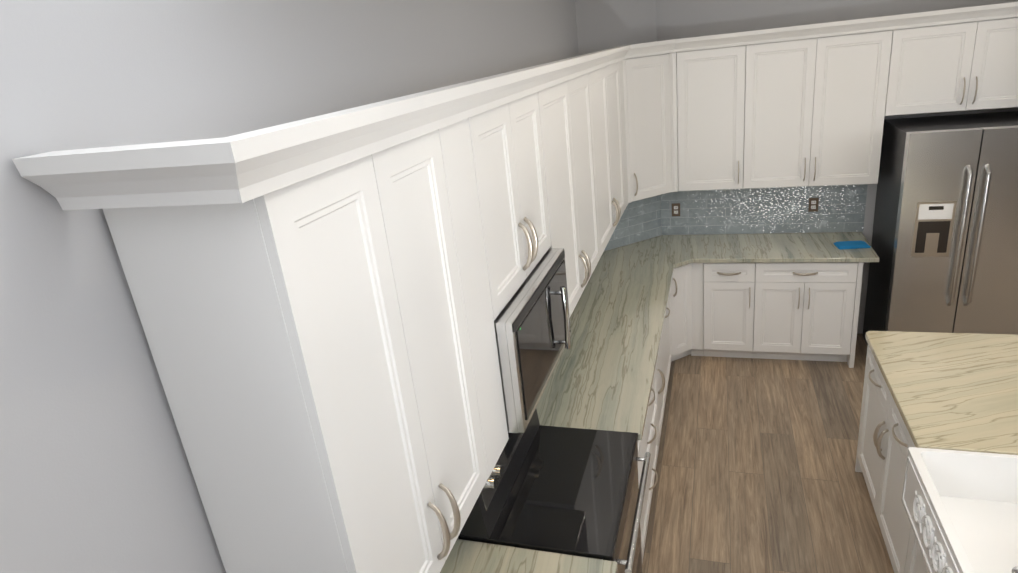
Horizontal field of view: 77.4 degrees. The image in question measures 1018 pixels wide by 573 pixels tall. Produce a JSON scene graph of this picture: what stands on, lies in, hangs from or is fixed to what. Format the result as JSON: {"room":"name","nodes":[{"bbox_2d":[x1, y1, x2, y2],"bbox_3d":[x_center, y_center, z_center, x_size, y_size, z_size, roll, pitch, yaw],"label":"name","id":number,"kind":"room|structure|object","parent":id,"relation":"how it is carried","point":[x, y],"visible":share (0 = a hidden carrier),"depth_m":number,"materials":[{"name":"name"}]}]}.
{"room":"kitchen","nodes":[
{"label":"kitchen","id":0,"kind":"room"},
{"bbox_2d":[0,0,1017,572],"bbox_3d":[4.019,0.303,1.060,9.200,3.050,10.700,0,22,18],"label":"wall","id":1,"kind":"structure","parent":0,"point":[96,474],"depth_m":1.17,"materials":[{"name":"grey paint"}]},
{"bbox_2d":[103,130,487,572],"bbox_3d":[-0.357,0.222,1.510,0.379,1.060,0.690,0,22,18],"label":"upper cabinet","id":2,"kind":"object","parent":1,"relation":"attached to","point":[308,341],"visible":0.98,"depth_m":1.23,"materials":[{"name":"white wood"}]},
{"bbox_2d":[438,118,508,477],"bbox_3d":[-0.246,0.057,1.917,0.333,1.060,0.209,0,22,18],"label":"upper cabinet","id":3,"kind":"object","parent":1,"relation":"attached to","point":[457,158],"visible":0.32,"depth_m":1.83,"materials":[{"name":"white wood"}]},
{"bbox_2d":[468,92,550,319],"bbox_3d":[-0.104,-0.323,2.266,0.379,0.629,0.762,0,22,18],"label":"upper cabinet","id":4,"kind":"object","parent":1,"relation":"attached to","point":[507,148],"visible":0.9,"depth_m":2.15,"materials":[{"name":"white wood"}]},
{"bbox_2d":[494,248,570,432],"bbox_3d":[-0.019,0.166,2.440,0.440,0.408,0.756,0,22,18],"label":"microwave","id":5,"kind":"object","parent":4,"relation":"attached to","point":[532,327],"visible":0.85,"depth_m":2.22,"materials":[{"name":"silver metal"}]},
{"bbox_2d":[12,2,1017,209],"bbox_3d":[1.396,-0.962,2.476,3.089,0.091,4.521,0,22,18],"label":"crown molding","id":6,"kind":"structure","parent":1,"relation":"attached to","point":[244,167],"depth_m":1.01,"materials":[{"name":"white wood"}]},
{"bbox_2d":[538,73,599,315],"bbox_3d":[0.190,-0.460,3.158,0.379,1.060,1.079,0,22,18],"label":"upper cabinet","id":7,"kind":"object","parent":1,"relation":"attached to","point":[566,130],"visible":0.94,"depth_m":3.06,"materials":[{"name":"white wood"}]},
{"bbox_2d":[589,62,624,257],"bbox_3d":[0.512,-0.863,4.130,0.379,1.060,1.118,0,22,18],"label":"upper cabinet","id":8,"kind":"object","parent":1,"relation":"attached to","point":[606,121],"visible":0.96,"depth_m":4.02,"materials":[{"name":"white wood"}]},
{"bbox_2d":[618,52,677,208],"bbox_3d":[0.951,-1.225,4.960,0.688,1.060,0.866,0,22,18],"label":"upper cabinet","id":9,"kind":"object","parent":1,"relation":"attached to","point":[648,104],"visible":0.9,"depth_m":4.84,"materials":[{"name":"white wood"}]},
{"bbox_2d":[677,45,745,190],"bbox_3d":[1.582,-1.310,4.991,0.488,1.060,0.379,0,22,18],"label":"upper cabinet","id":10,"kind":"object","parent":1,"relation":"attached to","point":[710,97],"visible":0.98,"depth_m":4.86,"materials":[{"name":"white wood"}]},
{"bbox_2d":[604,184,867,250],"bbox_3d":[1.129,0.196,3.276,2.125,0.485,4.800,0,22,18],"label":"backsplash","id":11,"kind":"structure","parent":1,"relation":"attached to","point":[841,208],"depth_m":5.36,"materials":[{"name":"grey tile"}]},
{"bbox_2d":[672,203,679,215],"bbox_3d":[1.449,-0.665,5.518,0.072,0.115,0.008,0,22,18],"label":"electrical outlet plate","id":12,"kind":"object","parent":11,"relation":"attached to","point":[675,209],"visible":1,"depth_m":5.51,"materials":[{"name":"brown metal"}]},
{"bbox_2d":[808,198,818,211],"bbox_3d":[2.478,-0.665,5.176,0.072,0.115,0.008,0,22,18],"label":"electrical outlet plate","id":13,"kind":"object","parent":11,"relation":"attached to","point":[813,205],"visible":1,"depth_m":5.17,"materials":[{"name":"brown metal"}]},
{"bbox_2d":[743,30,892,188],"bbox_3d":[2.259,-1.304,4.769,0.933,1.060,0.379,0,22,18],"label":"upper cabinet","id":14,"kind":"object","parent":1,"relation":"attached to","point":[814,111],"visible":0.98,"depth_m":4.63,"materials":[{"name":"white wood"}]},
{"bbox_2d":[884,17,1017,115],"bbox_3d":[3.141,-1.523,4.386,0.974,0.573,0.379,0,22,18],"label":"upper cabinet","id":15,"kind":"object","parent":1,"relation":"attached to","point":[965,66],"visible":0.98,"depth_m":4.29,"materials":[{"name":"white wood"}]},
{"bbox_2d":[642,334,893,572],"bbox_3d":[4.185,1.750,1.604,9.200,0.060,10.700,0,22,18],"label":"floor","id":16,"kind":"structure","parent":0,"point":[755,466],"depth_m":3.92,"materials":[{"name":"brown wood"}]},
{"bbox_2d":[458,409,650,572],"bbox_3d":[0.258,1.106,2.738,0.640,1.185,0.754,0,22,18],"label":"range","id":17,"kind":"object","parent":16,"relation":"on","point":[580,492],"visible":0.56,"depth_m":2.53,"materials":[{"name":"black glass"}]},
{"bbox_2d":[637,366,658,562],"bbox_3d":[0.501,0.920,3.598,0.658,0.877,1.029,0,22,18],"label":"base cabinet","id":18,"kind":"object","parent":16,"relation":"on","point":[649,442],"visible":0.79,"depth_m":3.52,"materials":[{"name":"white wood"}]},
{"bbox_2d":[656,287,671,443],"bbox_3d":[0.838,0.502,4.605,0.664,0.877,1.248,0,22,18],"label":"base cabinet","id":19,"kind":"object","parent":16,"relation":"on","point":[664,360],"visible":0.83,"depth_m":4.47,"materials":[{"name":"white wood"}]},
{"bbox_2d":[536,235,679,439],"bbox_3d":[0.735,0.120,4.345,0.690,0.036,3.072,0,22,18],"label":"countertop","id":20,"kind":"structure","parent":19,"relation":"on","point":[602,377],"depth_m":3.74,"materials":[{"name":"stone"}]},
{"bbox_2d":[672,232,878,267],"bbox_3d":[2.070,-0.289,5.025,1.417,0.036,0.787,0,22,18],"label":"countertop","id":21,"kind":"structure","parent":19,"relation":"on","point":[765,247],"depth_m":5.01,"materials":[{"name":"stone"}]},
{"bbox_2d":[834,240,870,248],"bbox_3d":[2.618,-0.319,4.856,0.220,0.020,0.140,-3,21,11],"label":"cloth","id":22,"kind":"object","parent":21,"relation":"on","point":[851,244],"visible":0.96,"depth_m":4.83,"materials":[{"name":"blue fabric"}]},
{"bbox_2d":[671,263,703,361],"bbox_3d":[1.326,0.187,5.295,0.560,0.877,0.491,0,22,18],"label":"base cabinet","id":23,"kind":"object","parent":16,"relation":"on","point":[687,308],"visible":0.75,"depth_m":5.14,"materials":[{"name":"white wood"}]},
{"bbox_2d":[704,263,754,357],"bbox_3d":[1.837,0.113,5.335,0.381,0.877,0.664,0,22,18],"label":"base cabinet","id":24,"kind":"object","parent":16,"relation":"on","point":[729,288],"visible":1,"depth_m":5.07,"materials":[{"name":"white wood"}]},
{"bbox_2d":[752,262,857,361],"bbox_3d":[2.353,0.117,5.165,0.700,0.877,0.664,0,22,18],"label":"base cabinet","id":25,"kind":"object","parent":16,"relation":"on","point":[803,311],"visible":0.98,"depth_m":4.90,"materials":[{"name":"white wood"}]},
{"bbox_2d":[847,262,863,367],"bbox_3d":[2.709,0.112,5.071,0.033,0.877,0.618,0,22,18],"label":"end panel","id":26,"kind":"object","parent":16,"relation":"on","point":[850,359],"visible":0.21,"depth_m":4.80,"materials":[{"name":"white wood"}]},
{"bbox_2d":[855,345,914,572],"bbox_3d":[2.184,0.912,3.106,0.632,0.876,1.111,0,22,18],"label":"base cabinet","id":27,"kind":"object","parent":16,"relation":"on","point":[885,442],"depth_m":3.17,"materials":[{"name":"white wood"}]},
{"bbox_2d":[865,331,1017,454],"bbox_3d":[2.096,0.772,2.195,1.055,0.036,2.765,0,22,18],"label":"countertop","id":28,"kind":"structure","parent":27,"relation":"on","point":[954,391],"depth_m":2.97,"materials":[{"name":"stone"}]},
{"bbox_2d":[901,447,1017,572],"bbox_3d":[1.766,0.935,2.205,0.524,0.263,0.840,0,22,18],"label":"farmhouse sink","id":29,"kind":"object","parent":28,"relation":"in","point":[961,508],"visible":1,"depth_m":2.48,"materials":[{"name":"white ceramic"}]},
{"bbox_2d":[907,529,928,572],"bbox_3d":[1.936,1.353,2.356,0.630,0.632,0.924,0,22,18],"label":"base cabinet","id":30,"kind":"object","parent":16,"relation":"on","point":[915,561],"depth_m":2.70,"materials":[{"name":"white wood"}]},
{"bbox_2d":[863,111,1017,345],"bbox_3d":[3.221,-0.268,4.593,0.910,1.810,0.828,0,22,18],"label":"refrigerator","id":31,"kind":"object","parent":16,"relation":"on","point":[944,244],"visible":0.88,"depth_m":4.29,"materials":[{"name":"silver metal"}]},
{"bbox_3d":[-0.015,1.564,2.044,0.658,0.877,0.951,0,22,18],"label":"base cabinet","id":32,"kind":"object","parent":16,"relation":"on","visible":0},
{"bbox_2d":[440,539,617,572],"bbox_3d":[-0.090,1.143,1.878,0.680,0.036,0.982,0,22,18],"label":"countertop","id":33,"kind":"structure","parent":32,"relation":"on","point":[465,556],"depth_m":2.25,"materials":[{"name":"stone"}]}
]}

